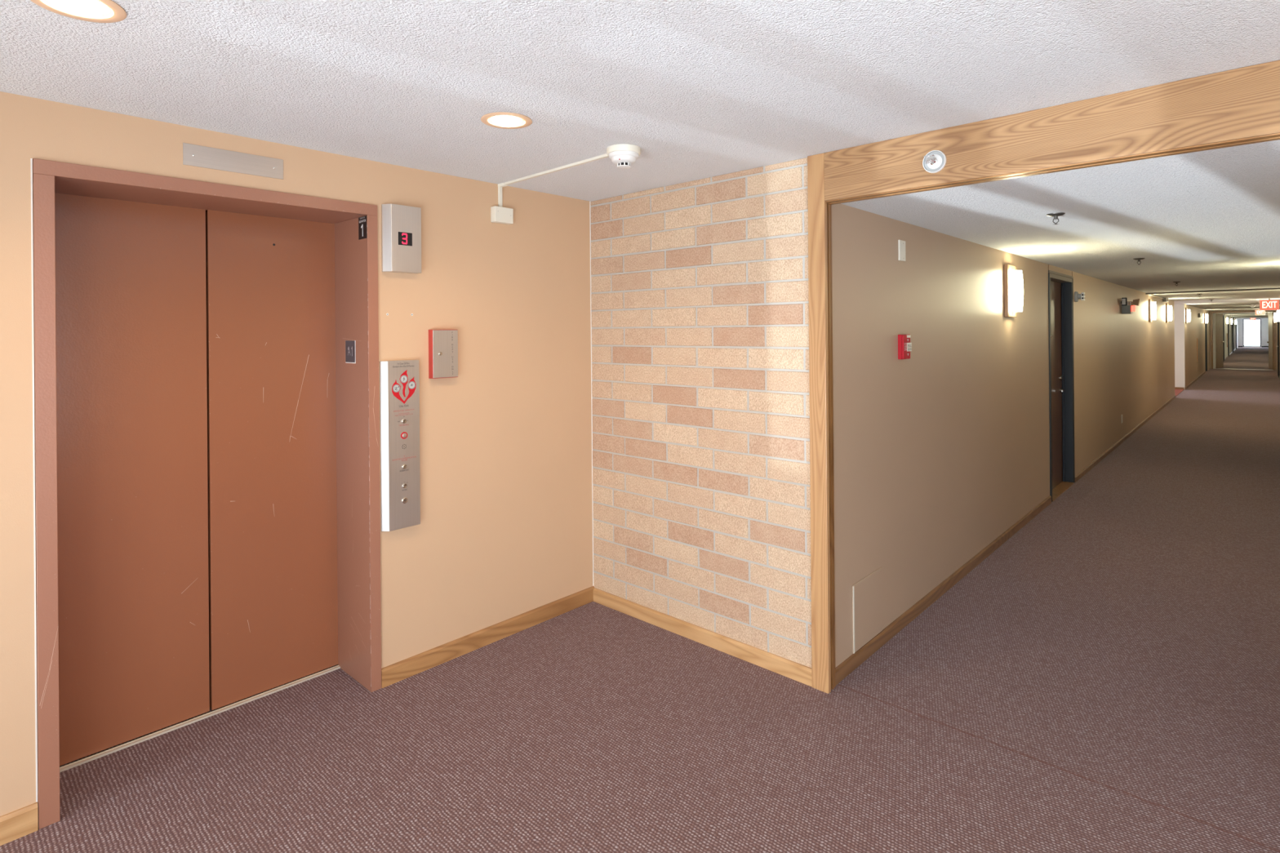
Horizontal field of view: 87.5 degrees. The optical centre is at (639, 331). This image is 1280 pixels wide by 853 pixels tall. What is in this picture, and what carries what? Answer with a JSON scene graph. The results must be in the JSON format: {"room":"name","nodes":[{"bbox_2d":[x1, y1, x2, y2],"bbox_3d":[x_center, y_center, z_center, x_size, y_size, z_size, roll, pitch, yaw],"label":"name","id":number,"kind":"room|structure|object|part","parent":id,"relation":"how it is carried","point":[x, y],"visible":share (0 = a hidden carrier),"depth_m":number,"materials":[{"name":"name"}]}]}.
{"room":"lobby","nodes":[
{"label":"lobby","id":0,"kind":"room"},
{"bbox_2d":[0,91,592,816],"bbox_3d":[-1.764,0.436,2.875,0.500,2.440,4.020,0,0,43],"label":"wall","id":1,"kind":"structure","parent":0,"point":[504,531],"depth_m":3.43,"materials":[{"name":"beige paint"}]},
{"bbox_2d":[0,802,38,845],"bbox_3d":[-2.397,1.618,1.803,0.014,0.088,1.153,0,0,43],"label":"baseboard","id":2,"kind":"structure","parent":1,"relation":"attached to","point":[18,824],"depth_m":2.19,"materials":[{"name":"brown wood"}]},
{"bbox_2d":[30,158,37,802],"bbox_3d":[-2.020,0.496,2.229,0.003,2.145,0.004,0,0,43],"label":"trim","id":3,"kind":"structure","parent":1,"relation":"attached to","point":[31,159],"depth_m":2.23,"materials":[{"name":"white"}]},
{"bbox_2d":[32,158,381,829],"bbox_3d":[-1.780,0.539,2.819,0.472,2.235,1.184,0,0,43],"label":"elevator door","id":4,"kind":"structure","parent":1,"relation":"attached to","point":[207,508],"depth_m":2.85,"materials":[{"name":"brown paint"}]},
{"bbox_3d":[-2.075,0.550,2.701,0.032,2.193,0.561,0,0,43],"label":"door panel","id":5,"kind":"part","parent":4,"relation":"part of","materials":[{"name":"brown paint"}]},
{"bbox_3d":[-1.846,1.651,2.892,0.025,0.010,1.079,0,0,43],"label":"door sill","id":6,"kind":"part","parent":4,"relation":"part of","materials":[{"name":"silver metal"}]},
{"bbox_3d":[-1.684,0.547,3.121,0.032,2.193,0.573,0,0,43],"label":"door panel","id":7,"kind":"part","parent":4,"relation":"part of","materials":[{"name":"brown paint"}]},
{"bbox_2d":[345,340,355,363],"bbox_3d":[-1.379,0.098,3.181,0.108,0.108,0.004,0,0,43],"label":"sign","id":8,"kind":"object","parent":4,"relation":"attached to","point":[350,347],"visible":1,"depth_m":3.18,"materials":[{"name":"black plastic"}]},
{"bbox_2d":[358,215,366,239],"bbox_3d":[-1.281,-0.478,3.087,0.081,0.103,0.002,0,0,43],"label":"number sign","id":9,"kind":"object","parent":4,"relation":"attached to","point":[362,220],"visible":1,"depth_m":3.08,"materials":[{"name":"black plastic"}]},
{"bbox_2d":[182,142,283,179],"bbox_3d":[-1.616,-0.677,2.673,0.005,0.083,0.356,0,0,43],"label":"steel plate","id":10,"kind":"object","parent":1,"relation":"attached to","point":[195,155],"visible":1,"depth_m":2.66,"materials":[{"name":"silver metal"}]},
{"bbox_2d":[379,360,420,531],"bbox_3d":[-1.131,0.533,3.160,0.039,0.791,0.182,0,0,43],"label":"panel","id":11,"kind":"object","parent":1,"relation":"attached to","point":[399,380],"visible":1,"depth_m":3.14,"materials":[{"name":"metal"}]},
{"bbox_2d":[381,203,421,273],"bbox_3d":[-1.127,-0.436,3.164,0.051,0.314,0.176,0,0,43],"label":"indicator","id":12,"kind":"object","parent":1,"relation":"attached to","point":[401,224],"visible":1,"depth_m":3.14,"materials":[{"name":"metal"}]},
{"bbox_2d":[428,329,457,378],"bbox_3d":[-0.975,0.111,3.326,0.048,0.240,0.142,0,0,43],"label":"box","id":13,"kind":"object","parent":1,"relation":"attached to","point":[442,344],"visible":1,"depth_m":3.30,"materials":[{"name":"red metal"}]},
{"bbox_2d":[381,586,594,688],"bbox_3d":[-0.739,1.605,3.591,0.014,0.086,1.350,0,0,43],"label":"baseboard","id":14,"kind":"structure","parent":1,"relation":"attached to","point":[399,671],"depth_m":3.48,"materials":[{"name":"brown wood"}]},
{"bbox_2d":[490,205,513,224],"bbox_3d":[-0.740,-0.623,3.589,0.042,0.082,0.118,0,0,43],"label":"junction box","id":15,"kind":"object","parent":1,"relation":"attached to","point":[500,215],"visible":1,"depth_m":3.57,"materials":[{"name":"beige plastic"}]},
{"bbox_2d":[497,153,608,206],"bbox_3d":[-0.437,-0.731,3.290,0.896,0.128,0.024,0,0,44],"label":"cable raceway","id":16,"kind":"object","parent":1,"relation":"attached to","point":[602,156],"visible":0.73,"depth_m":3.31,"materials":[{"name":"beige plastic"}]},
{"bbox_2d":[589,201,593,586],"bbox_3d":[-0.295,0.381,4.088,0.004,2.351,0.004,0,0,43],"label":"trim","id":17,"kind":"structure","parent":1,"relation":"attached to","point":[589,202],"depth_m":4.09,"materials":[{"name":"white"}]},
{"bbox_2d":[0,346,1279,852],"bbox_3d":[23.341,1.506,27.290,8.300,0.120,73.850,0,0,43],"label":"floor","id":18,"kind":"structure","parent":0,"point":[1106,679],"depth_m":2.74,"materials":[{"name":"carpet"}]},
{"bbox_2d":[0,0,1279,201],"bbox_3d":[0.217,-0.850,1.015,6.450,0.100,3.900,0,0,43],"label":"ceiling","id":19,"kind":"structure","parent":0,"point":[704,88],"depth_m":2.02,"materials":[{"name":"white paint"}]},
{"bbox_2d":[30,0,126,22],"bbox_3d":[-1.350,-0.777,1.603,0.190,0.020,0.190,0,0,43],"label":"recessed light","id":20,"kind":"object","parent":19,"relation":"in","point":[92,11],"visible":1,"depth_m":1.61,"materials":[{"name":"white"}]},
{"bbox_3d":[-1.350,-0.777,1.603,0.114,0.019,0.114,0,0,43],"label":"bulb","id":21,"kind":"part","parent":20,"relation":"part of","materials":[{"name":"beige glass"}]},
{"bbox_2d":[480,111,532,128],"bbox_3d":[-0.501,-0.785,2.514,0.190,0.020,0.190,0,0,43],"label":"recessed light","id":22,"kind":"object","parent":19,"relation":"in","point":[506,120],"visible":1,"depth_m":2.49,"materials":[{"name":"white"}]},
{"bbox_3d":[-0.501,-0.784,2.514,0.114,0.019,0.114,0,0,43],"label":"bulb","id":23,"kind":"part","parent":22,"relation":"part of","materials":[{"name":"beige glass"}]},
{"bbox_2d":[606,143,640,168],"bbox_3d":[-0.071,-0.756,2.919,0.150,0.082,0.150,0,0,43],"label":"smoke detector","id":24,"kind":"object","parent":19,"relation":"attached to","point":[623,155],"visible":1,"depth_m":2.87,"materials":[{"name":"beige plastic"}]},
{"bbox_2d":[590,157,811,667],"bbox_3d":[0.275,0.419,3.603,1.540,2.442,0.061,0,0,43],"label":"wall","id":25,"kind":"structure","parent":0,"point":[700,295],"depth_m":3.48,"materials":[{"name":"beige brick"}]},
{"bbox_2d":[593,587,812,687],"bbox_3d":[0.258,1.600,3.577,1.466,0.078,0.015,0,0,43],"label":"baseboard","id":26,"kind":"structure","parent":25,"relation":"attached to","point":[795,671],"depth_m":3.47,"materials":[{"name":"brown wood"}]},
{"bbox_2d":[807,152,831,693],"bbox_3d":[0.817,0.415,3.049,0.084,2.439,0.024,0,0,43],"label":"trim","id":27,"kind":"structure","parent":25,"relation":"attached to","point":[817,206],"depth_m":3.04,"materials":[{"name":"brown wood"}]},
{"bbox_2d":[826,204,835,689],"bbox_3d":[0.850,0.526,3.074,0.062,2.216,0.056,0,0,43],"label":"trim","id":28,"kind":"structure","parent":25,"relation":"attached to","point":[828,206],"depth_m":3.05,"materials":[{"name":"brown wood"}]},
{"bbox_2d":[824,59,1279,204],"bbox_3d":[2.279,-0.708,1.682,3.934,0.217,0.020,0,0,43],"label":"trim","id":29,"kind":"structure","parent":25,"relation":"attached to","point":[1244,102],"depth_m":2.35,"materials":[{"name":"brown wood"}]},
{"bbox_2d":[922,150,946,173],"bbox_3d":[1.158,-0.680,2.657,0.091,0.091,0.074,0,0,43],"label":"sprinkler","id":30,"kind":"object","parent":29,"relation":"attached to","point":[935,161],"visible":1,"depth_m":2.67,"materials":[{"name":"white plastic"}]},
{"bbox_3d":[1.163,-0.680,2.661,0.033,0.028,0.050,0,0,43],"label":"frame","id":31,"kind":"part","parent":30,"relation":"part of","materials":[{"name":"silver metal"}]},
{"bbox_2d":[826,203,1174,667],"bbox_3d":[6.567,0.466,9.362,0.195,2.240,16.940,0,0,43],"label":"wall","id":32,"kind":"structure","parent":0,"point":[941,450],"depth_m":4.21,"materials":[{"name":"paint"}]},
{"bbox_2d":[852,567,882,653],"bbox_3d":[1.145,1.394,3.358,0.008,0.329,0.341,0,0,43],"label":"access panel","id":33,"kind":"object","parent":32,"relation":"attached to","point":[867,593],"visible":1,"depth_m":3.35,"materials":[{"name":"paint"}]},
{"bbox_2d":[897,240,905,261],"bbox_3d":[1.451,-0.447,3.702,0.011,0.113,0.083,0,0,43],"label":"switch plate","id":34,"kind":"object","parent":32,"relation":"attached to","point":[901,244],"visible":1,"depth_m":3.69,"materials":[{"name":"beige plastic"}]},
{"bbox_2d":[897,334,911,359],"bbox_3d":[1.468,0.085,3.700,0.032,0.136,0.128,0,0,43],"label":"alarm pull station","id":35,"kind":"object","parent":32,"relation":"attached to","point":[904,346],"visible":1,"depth_m":3.66,"materials":[{"name":"red plastic"}]},
{"bbox_3d":[1.493,0.087,3.714,0.010,0.048,0.062,0,0,43],"label":"pull handle","id":36,"kind":"part","parent":35,"relation":"part of","materials":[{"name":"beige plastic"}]},
{"bbox_2d":[835,495,1051,685],"bbox_3d":[2.372,1.587,4.676,0.012,0.070,4.348,0,0,43],"label":"baseboard","id":37,"kind":"structure","parent":32,"relation":"attached to","point":[855,660],"depth_m":3.93,"materials":[{"name":"brown wood"}]},
{"bbox_2d":[1004,264,1023,317],"bbox_3d":[2.950,-0.317,5.250,0.102,0.408,0.250,0,0,43],"label":"wall sconce","id":38,"kind":"object","parent":32,"relation":"attached to","point":[1013,277],"visible":1,"depth_m":5.19,"materials":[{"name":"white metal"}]},
{"bbox_3d":[2.960,-0.315,5.240,0.072,0.320,0.176,0,0,43],"label":"lamp shade","id":39,"kind":"part","parent":38,"relation":"part of","materials":[{"name":"white glass"}]},
{"bbox_2d":[1048,270,1075,502],"bbox_3d":[4.171,0.514,6.729,0.152,2.185,1.104,0,0,43],"label":"door","id":40,"kind":"structure","parent":32,"relation":"in","point":[1060,286],"depth_m":7.04,"materials":[{"name":"grey"}]},
{"bbox_3d":[4.138,0.543,6.760,0.040,2.104,0.966,0,0,43],"label":"panel","id":41,"kind":"part","parent":40,"relation":"part of","materials":[{"name":"brown wood"}]},
{"bbox_3d":[4.161,-0.545,6.730,0.149,0.066,1.104,0,0,43],"label":"head frame","id":42,"kind":"part","parent":40,"relation":"part of","materials":[{"name":"brown paint"}]},
{"bbox_2d":[1074,291,1084,302],"bbox_3d":[4.712,-0.373,7.161,0.089,0.111,0.112,0,0,43],"label":"fire horn","id":43,"kind":"object","parent":32,"relation":"attached to","point":[1077,296],"visible":1,"depth_m":7.14,"materials":[{"name":"grey plastic"}]},
{"bbox_2d":[1080,292,1084,300],"bbox_3d":[4.726,-0.372,7.132,0.029,0.088,0.054,0,0,43],"label":"socket","id":44,"kind":"object","parent":43,"relation":"attached to","point":[1082,294],"depth_m":7.12,"materials":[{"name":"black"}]},
{"bbox_2d":[1075,395,1175,482],"bbox_3d":[8.511,1.540,11.297,0.012,0.060,11.470,0,0,43],"label":"baseboard","id":45,"kind":"structure","parent":32,"relation":"attached to","point":[1088,468],"depth_m":9.10,"materials":[{"name":"brown wood"}]},
{"bbox_2d":[1120,297,1140,314],"bbox_3d":[7.037,-0.368,9.580,0.211,0.230,0.270,0,0,43],"label":"emergency light","id":46,"kind":"object","parent":32,"relation":"attached to","point":[1127,307],"visible":1,"depth_m":9.55,"materials":[{"name":"grey plastic"}]},
{"bbox_3d":[7.075,-0.327,9.586,0.044,0.082,0.050,0,0,43],"label":"exit sign panel","id":47,"kind":"part","parent":46,"relation":"part of","materials":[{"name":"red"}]},
{"bbox_2d":[1148,299,1156,322],"bbox_3d":[9.198,-0.370,11.988,0.102,0.408,0.250,0,0,43],"label":"wall sconce","id":48,"kind":"object","parent":32,"relation":"attached to","point":[1152,305],"visible":1,"depth_m":11.93,"materials":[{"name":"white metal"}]},
{"bbox_3d":[9.209,-0.368,11.978,0.072,0.320,0.176,0,0,43],"label":"lamp shade","id":49,"kind":"part","parent":48,"relation":"part of","materials":[{"name":"white glass"}]},
{"bbox_2d":[1147,293,1163,298],"bbox_3d":[9.761,-0.660,12.658,0.020,0.020,2.650,0,0,43],"label":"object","id":50,"kind":"structure","parent":32,"relation":"attached to","point":[1149,294],"depth_m":12.56,"materials":[{"name":"beige paint"}]},
{"bbox_2d":[1162,297,1168,302],"bbox_3d":[10.738,-0.645,13.662,0.088,0.083,0.148,0,0,43],"label":"box","id":51,"kind":"object","parent":32,"relation":"attached to","point":[1164,300],"visible":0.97,"depth_m":13.61,"materials":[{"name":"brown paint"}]},
{"bbox_2d":[1165,303,1172,322],"bbox_3d":[11.204,-0.387,14.152,0.102,0.408,0.250,0,0,43],"label":"wall sconce","id":52,"kind":"object","parent":32,"relation":"attached to","point":[1168,308],"visible":1,"depth_m":14.09,"materials":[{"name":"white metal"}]},
{"bbox_3d":[11.215,-0.385,14.141,0.072,0.320,0.176,0,0,43],"label":"lamp shade","id":53,"kind":"part","parent":52,"relation":"part of","materials":[{"name":"white glass"}]},
{"bbox_2d":[840,139,1279,318],"bbox_3d":[25.345,-0.861,28.075,2.400,0.100,69.945,0,0,43],"label":"ceiling","id":54,"kind":"structure","parent":0,"point":[1206,220],"depth_m":3.71,"materials":[{"name":"white paint"}]},
{"bbox_2d":[1046,212,1065,224],"bbox_3d":[2.181,-0.589,3.507,0.084,0.054,0.084,0,0,43],"label":"sprinkler","id":55,"kind":"object","parent":54,"relation":"attached to","point":[1056,215],"visible":1,"depth_m":3.50,"materials":[{"name":"silver metal"}]},
{"bbox_3d":[2.181,-0.584,3.507,0.018,0.042,0.026,0,0,-16],"label":"frame","id":56,"kind":"part","parent":55,"relation":"part of","materials":[{"name":"silver metal"}]},
{"bbox_2d":[1133,257,1145,264],"bbox_3d":[4.342,-0.607,5.817,0.084,0.054,0.084,0,0,43],"label":"sprinkler","id":57,"kind":"object","parent":54,"relation":"attached to","point":[1138,259],"visible":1,"depth_m":5.80,"materials":[{"name":"silver metal"}]},
{"bbox_2d":[1145,287,1279,294],"bbox_3d":[9.461,-0.662,10.944,0.108,0.029,1.903,0,0,-43],"label":"beam","id":58,"kind":"structure","parent":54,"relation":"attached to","point":[1277,288],"depth_m":10.94,"materials":[{"name":"brown paint"}]},
{"bbox_2d":[1255,310,1265,315],"bbox_3d":[21.839,-0.677,23.543,0.260,0.207,0.052,0,0,43],"label":"exit sign","id":59,"kind":"object","parent":54,"relation":"hanging from","point":[1257,312],"visible":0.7,"depth_m":23.52,"materials":[{"name":"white plastic"}]},
{"bbox_2d":[1259,297,1279,310],"bbox_3d":[13.375,-0.578,14.209,0.315,0.264,0.052,0,0,43],"label":"exit sign","id":60,"kind":"object","parent":54,"relation":"hanging from","point":[1264,304],"visible":0.96,"depth_m":14.19,"materials":[{"name":"red plastic"}]},
{"bbox_2d":[1250,303,1259,307],"bbox_3d":[13.197,-0.546,14.350,0.137,0.076,0.097,0,0,43],"label":"emergency light","id":61,"kind":"object","parent":60,"relation":"attached to","point":[1257,304],"visible":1,"depth_m":14.33,"materials":[{"name":"white plastic"}]},
{"bbox_2d":[1173,303,1185,389],"bbox_3d":[12.707,0.415,18.881,4.155,2.240,0.130,0,0,43],"label":"wall","id":62,"kind":"structure","parent":0,"point":[1179,308],"depth_m":17.49,"materials":[{"name":"white paint"}]},
{"bbox_2d":[1174,389,1183,396],"bbox_3d":[11.774,1.539,17.879,4.135,0.006,2.580,0,0,43],"label":"trim","id":63,"kind":"structure","parent":62,"relation":"attached to","point":[1177,392],"depth_m":16.93,"materials":[{"name":"wood"}]},
{"bbox_2d":[1174,386,1184,389],"bbox_3d":[13.834,1.495,17.745,0.940,0.060,0.015,0,0,43],"label":"baseboard","id":64,"kind":"structure","parent":62,"relation":"attached to","point":[1175,388],"depth_m":17.49,"materials":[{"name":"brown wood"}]},
{"bbox_2d":[1184,303,1209,386],"bbox_3d":[18.160,0.369,21.857,0.205,2.240,11.650,0,0,43],"label":"wall","id":65,"kind":"structure","parent":0,"point":[1194,329],"depth_m":20.31,"materials":[{"name":"paint"}]},
{"bbox_2d":[1185,307,1191,323],"bbox_3d":[14.543,-0.415,17.738,0.102,0.408,0.250,0,0,43],"label":"wall sconce","id":66,"kind":"object","parent":65,"relation":"attached to","point":[1188,315],"visible":1,"depth_m":17.67,"materials":[{"name":"white glass"}]},
{"bbox_3d":[14.554,-0.413,17.727,0.072,0.320,0.176,0,0,43],"label":"lamp shade","id":67,"kind":"part","parent":66,"relation":"part of","materials":[{"name":"white glass"}]},
{"bbox_2d":[1185,370,1205,389],"bbox_3d":[17.225,1.467,20.679,0.012,0.060,8.860,0,0,43],"label":"baseboard","id":68,"kind":"structure","parent":65,"relation":"attached to","point":[1204,372],"depth_m":19.88,"materials":[{"name":"brown wood"}]},
{"bbox_2d":[1196,337,1199,361],"bbox_3d":[17.423,0.580,20.884,0.034,0.730,0.320,0,0,43],"label":"upper cabinet","id":69,"kind":"object","parent":65,"relation":"attached to","point":[1197,346],"visible":1,"depth_m":20.77,"materials":[{"name":"brown wood"}]},
{"bbox_2d":[1204,323,1207,371],"bbox_3d":[20.545,0.410,24.384,0.165,2.118,0.996,0,0,43],"label":"door","id":70,"kind":"structure","parent":65,"relation":"in","point":[1206,324],"depth_m":24.66,"materials":[{"name":"grey"}]},
{"bbox_2d":[1204,312,1208,324],"bbox_3d":[20.084,-0.461,23.713,0.102,0.408,0.250,0,0,43],"label":"wall sconce","id":71,"kind":"object","parent":65,"relation":"attached to","point":[1206,315],"visible":1,"depth_m":23.65,"materials":[{"name":"white glass"}]},
{"bbox_3d":[20.095,-0.459,23.703,0.072,0.320,0.176,0,0,43],"label":"lamp shade","id":72,"kind":"part","parent":71,"relation":"part of","materials":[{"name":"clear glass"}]},
{"bbox_2d":[1213,312,1238,368],"bbox_3d":[34.764,0.230,39.531,0.220,2.240,36.350,0,0,43],"label":"wall","id":73,"kind":"structure","parent":0,"point":[1230,327],"depth_m":35.50,"materials":[{"name":"white paint"}]},
{"bbox_2d":[1215,313,1223,368],"bbox_3d":[22.850,0.366,26.438,0.880,2.152,0.154,0,0,-31],"label":"door","id":74,"kind":"structure","parent":73,"relation":"in","point":[1219,317],"depth_m":26.45,"materials":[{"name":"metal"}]},
{"bbox_2d":[1222,315,1224,360],"bbox_3d":[27.542,0.325,31.533,0.065,2.170,1.000,0,0,43],"label":"door","id":75,"kind":"structure","parent":73,"relation":"in","point":[1223,315],"depth_m":31.82,"materials":[{"name":"grey"}]},
{"bbox_2d":[1225,316,1228,324],"bbox_3d":[29.894,-0.544,34.050,0.102,0.408,0.250,0,0,43],"label":"wall sconce","id":76,"kind":"object","parent":73,"relation":"attached to","point":[1226,318],"visible":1,"depth_m":33.99,"materials":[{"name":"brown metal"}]},
{"bbox_2d":[1227,316,1229,356],"bbox_3d":[32.030,0.287,36.373,0.065,2.170,1.000,0,0,43],"label":"door","id":77,"kind":"structure","parent":73,"relation":"in","point":[1228,317],"depth_m":36.02,"materials":[{"name":"grey"}]},
{"bbox_2d":[1231,318,1233,352],"bbox_3d":[37.605,0.241,42.385,0.065,2.170,1.000,0,0,43],"label":"door","id":78,"kind":"structure","parent":73,"relation":"in","point":[1233,318],"depth_m":42.73,"materials":[{"name":"grey"}]},
{"bbox_2d":[1235,319,1236,349],"bbox_3d":[43.113,0.194,48.325,0.065,2.170,1.000,0,0,43],"label":"door","id":79,"kind":"structure","parent":73,"relation":"in","point":[1236,319],"depth_m":47.99,"materials":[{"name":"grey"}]},
{"bbox_2d":[1208,310,1276,370],"bbox_3d":[22.955,0.329,25.524,2.250,2.240,0.250,0,0,43],"label":"wall fire door header","id":80,"kind":"structure","parent":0,"point":[1239,310],"depth_m":25.71,"materials":[{"name":"paint"}]},
{"bbox_2d":[1210,311,1275,370],"bbox_3d":[22.981,0.348,25.500,1.820,2.200,0.270,0,0,43],"label":"trim","id":81,"kind":"structure","parent":80,"relation":"attached to","point":[1211,313],"depth_m":25.53,"materials":[{"name":"wood"}]},
{"bbox_2d":[1213,368,1273,370],"bbox_3d":[22.960,1.443,25.467,1.700,0.010,0.160,0,0,43],"label":"trim","id":82,"kind":"structure","parent":80,"relation":"attached to","point":[1213,368],"depth_m":25.39,"materials":[{"name":"brown wood"}]},
{"bbox_2d":[1266,311,1273,369],"bbox_3d":[23.985,0.356,25.404,0.154,2.152,0.880,0,0,36],"label":"door","id":83,"kind":"structure","parent":80,"relation":"in","point":[1270,341],"depth_m":25.30,"materials":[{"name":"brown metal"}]},
{"bbox_2d":[1237,318,1268,346],"bbox_3d":[47.898,0.119,52.240,2.200,2.240,0.150,0,0,43],"label":"wall","id":84,"kind":"structure","parent":0,"point":[1264,322],"depth_m":51.84,"materials":[{"name":"white paint"}]},
{"bbox_2d":[1243,319,1261,346],"bbox_3d":[47.827,0.115,52.258,1.030,2.150,0.120,0,0,43],"label":"window","id":85,"kind":"structure","parent":84,"relation":"in","point":[1251,328],"depth_m":52.25,"materials":[{"name":"grey"}]},
{"bbox_2d":[1276,321,1279,368],"bbox_3d":[12.984,0.412,13.227,0.150,2.240,31.345,0,0,43],"label":"wall","id":86,"kind":"structure","parent":0,"point":[1279,322],"depth_m":21.29,"materials":[{"name":"paint"}]},
{"bbox_2d":[1273,312,1277,323],"bbox_3d":[21.909,-0.477,23.044,0.102,0.408,0.250,0,0,43],"label":"wall sconce","id":87,"kind":"object","parent":86,"relation":"attached to","point":[1274,313],"visible":0.87,"depth_m":22.99,"materials":[{"name":"white glass"}]},
{"bbox_2d":[1276,321,1279,377],"bbox_3d":[20.672,0.383,21.675,0.065,2.170,1.000,0,0,43],"label":"door","id":88,"kind":"structure","parent":86,"relation":"in","point":[1277,346],"depth_m":21.30,"materials":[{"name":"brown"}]},
{"bbox_2d":[1276,310,1279,321],"bbox_3d":[18.169,-0.445,19.012,0.102,0.408,0.250,0,0,43],"label":"wall sconce","id":89,"kind":"object","parent":86,"relation":"attached to","point":[1277,311],"visible":0.94,"depth_m":18.97,"materials":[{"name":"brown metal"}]}
]}

